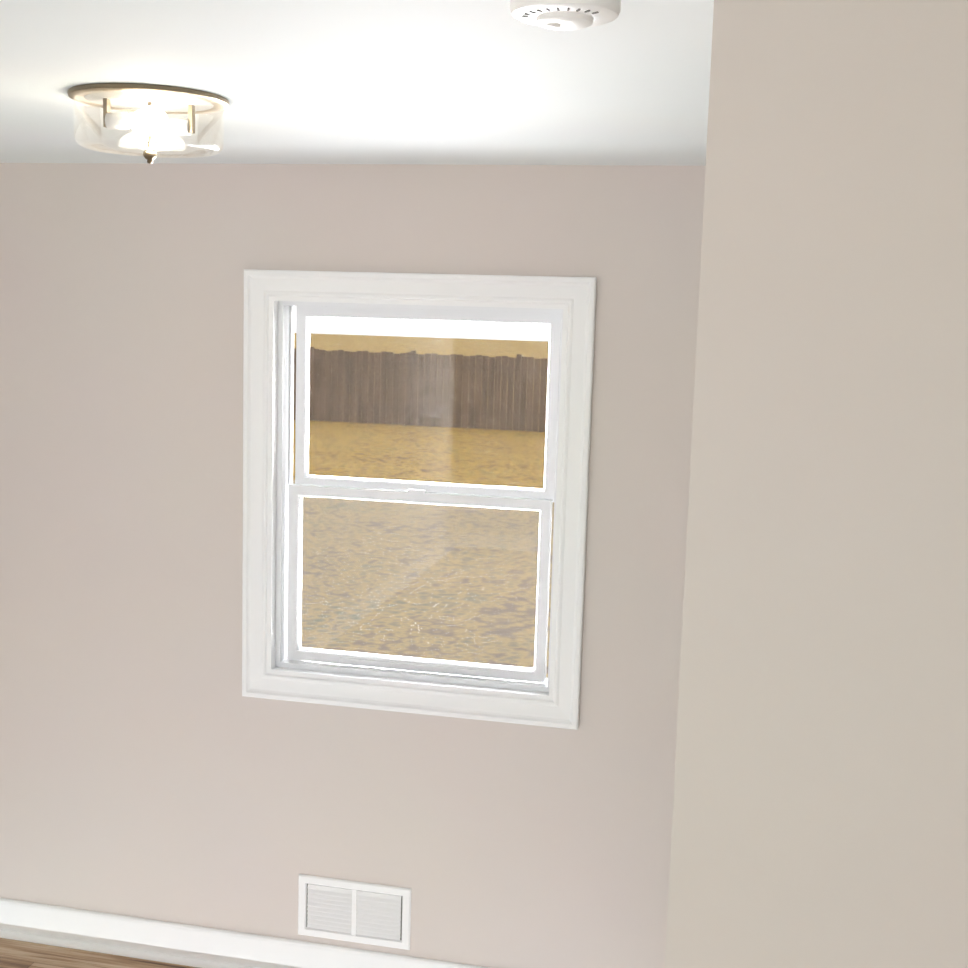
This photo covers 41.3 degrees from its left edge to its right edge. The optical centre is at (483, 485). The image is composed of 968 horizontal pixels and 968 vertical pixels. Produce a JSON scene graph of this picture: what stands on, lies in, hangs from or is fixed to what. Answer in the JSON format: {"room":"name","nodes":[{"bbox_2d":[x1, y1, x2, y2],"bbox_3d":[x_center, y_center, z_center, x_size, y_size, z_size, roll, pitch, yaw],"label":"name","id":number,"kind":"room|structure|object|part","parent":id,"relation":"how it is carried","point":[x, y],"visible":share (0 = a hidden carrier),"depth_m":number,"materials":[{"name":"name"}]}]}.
{"room":"empty bedroom","nodes":[
{"label":"empty bedroom","id":0,"kind":"room"},
{"bbox_2d":[0,938,198,967],"bbox_3d":[0.017,2.085,0.193,5.858,0.100,7.440,3,8,12],"label":"floor","id":1,"kind":"structure","parent":0,"point":[17,954],"depth_m":4.01,"materials":[{"name":"wood"}]},
{"bbox_2d":[0,163,705,967],"bbox_3d":[0.934,0.379,3.532,5.412,2.440,0.150,3,8,12],"label":"wall","id":2,"kind":"structure","parent":0,"point":[154,765],"depth_m":3.79,"materials":[{"name":"beige paint"}]},
{"bbox_2d":[0,898,489,967],"bbox_3d":[0.908,1.541,3.594,5.354,0.120,0.030,3,8,12],"label":"baseboard","id":3,"kind":"structure","parent":2,"relation":"attached to","point":[137,937],"depth_m":3.97,"materials":[{"name":"white paint"}]},
{"bbox_2d":[298,874,410,949],"bbox_3d":[-0.393,1.286,3.871,0.355,0.193,0.008,3,8,12],"label":"air vent","id":4,"kind":"object","parent":2,"relation":"in","point":[356,911],"visible":1,"depth_m":3.87,"materials":[{"name":"white metal"}]},
{"bbox_2d":[242,269,596,729],"bbox_3d":[-0.196,0.027,3.721,1.015,1.262,0.149,3,8,12],"label":"window","id":5,"kind":"structure","parent":2,"relation":"in","point":[572,300],"depth_m":3.72,"materials":[{"name":"white paint"}]},
{"bbox_3d":[-0.210,0.535,3.803,0.460,0.012,0.008,3,8,12],"label":"window lift rail","id":6,"kind":"part","parent":5,"relation":"part of","materials":[{"name":"white plastic"}]},
{"bbox_2d":[408,489,425,493],"bbox_3d":[-0.195,0.017,3.729,0.050,0.009,0.016,3,8,12],"label":"sash lock","id":7,"kind":"object","parent":5,"relation":"attached to","point":[416,491],"visible":0.93,"depth_m":3.72,"materials":[{"name":"white plastic"}]},
{"bbox_3d":[-0.200,0.284,3.786,0.730,0.473,0.004,3,8,12],"label":"glass","id":8,"kind":"part","parent":5,"relation":"part of","materials":[{"name":"clear glass"}]},
{"bbox_3d":[-0.200,0.284,3.786,0.792,0.535,0.026,3,8,12],"label":"window sash","id":9,"kind":"part","parent":5,"relation":"part of","materials":[{"name":"white plastic"}]},
{"bbox_2d":[301,497,539,667],"bbox_3d":[-0.188,0.279,3.823,0.827,0.548,0.001,3,8,12],"label":"screen","id":10,"kind":"object","parent":5,"relation":"attached to","point":[469,560],"visible":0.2,"depth_m":3.82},
{"bbox_3d":[-0.173,-0.242,3.744,0.789,0.538,0.024,3,8,12],"label":"window sash","id":11,"kind":"part","parent":5,"relation":"part of","materials":[{"name":"white plastic"}]},
{"bbox_3d":[-0.172,-0.242,3.745,0.727,0.476,0.004,3,8,12],"label":"glass","id":12,"kind":"part","parent":5,"relation":"part of","materials":[{"name":"clear glass"}]},
{"bbox_2d":[0,0,713,165],"bbox_3d":[0.091,-0.431,-0.147,5.858,0.100,7.440,3,8,12],"label":"ceiling","id":13,"kind":"structure","parent":0,"point":[461,82],"depth_m":2.25,"materials":[{"name":"white paint"}]},
{"bbox_2d":[67,83,228,163],"bbox_3d":[-0.657,-0.698,2.523,0.307,0.129,0.307,3,8,12],"label":"ceiling light","id":14,"kind":"object","parent":13,"relation":"attached to","point":[151,106],"visible":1,"depth_m":2.49,"materials":[{"name":"glass"}]},
{"bbox_2d":[510,0,620,30],"bbox_3d":[0.100,-0.589,1.580,0.158,0.049,0.158,3,8,12],"label":"smoke detector","id":15,"kind":"object","parent":13,"relation":"attached to","point":[565,15],"visible":1,"depth_m":1.55,"materials":[{"name":"white plastic"}]},
{"bbox_2d":[665,0,967,967],"bbox_3d":[1.672,0.710,1.244,2.945,2.440,0.915,3,8,12],"label":"wall","id":16,"kind":"structure","parent":0,"point":[821,794],"depth_m":1.14,"materials":[{"name":"beige paint"}]},
{"label":"outside","id":17,"kind":"structure","parent":0,"visible":0},
{"bbox_2d":[293,333,553,677],"bbox_3d":[12.540,-5.194,60.337,120.000,0.001,115.560,3,8,12],"label":"ground","id":18,"kind":"structure","parent":17,"point":[385,458],"depth_m":14.73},
{"bbox_2d":[293,347,547,431],"bbox_3d":[7.938,-1.607,26.532,34.065,1.670,0.120,3,8,12],"label":"fence","id":19,"kind":"object","parent":18,"relation":"on","point":[437,380],"visible":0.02,"depth_m":28.51,"materials":[{"name":"brown wood"}]}
]}

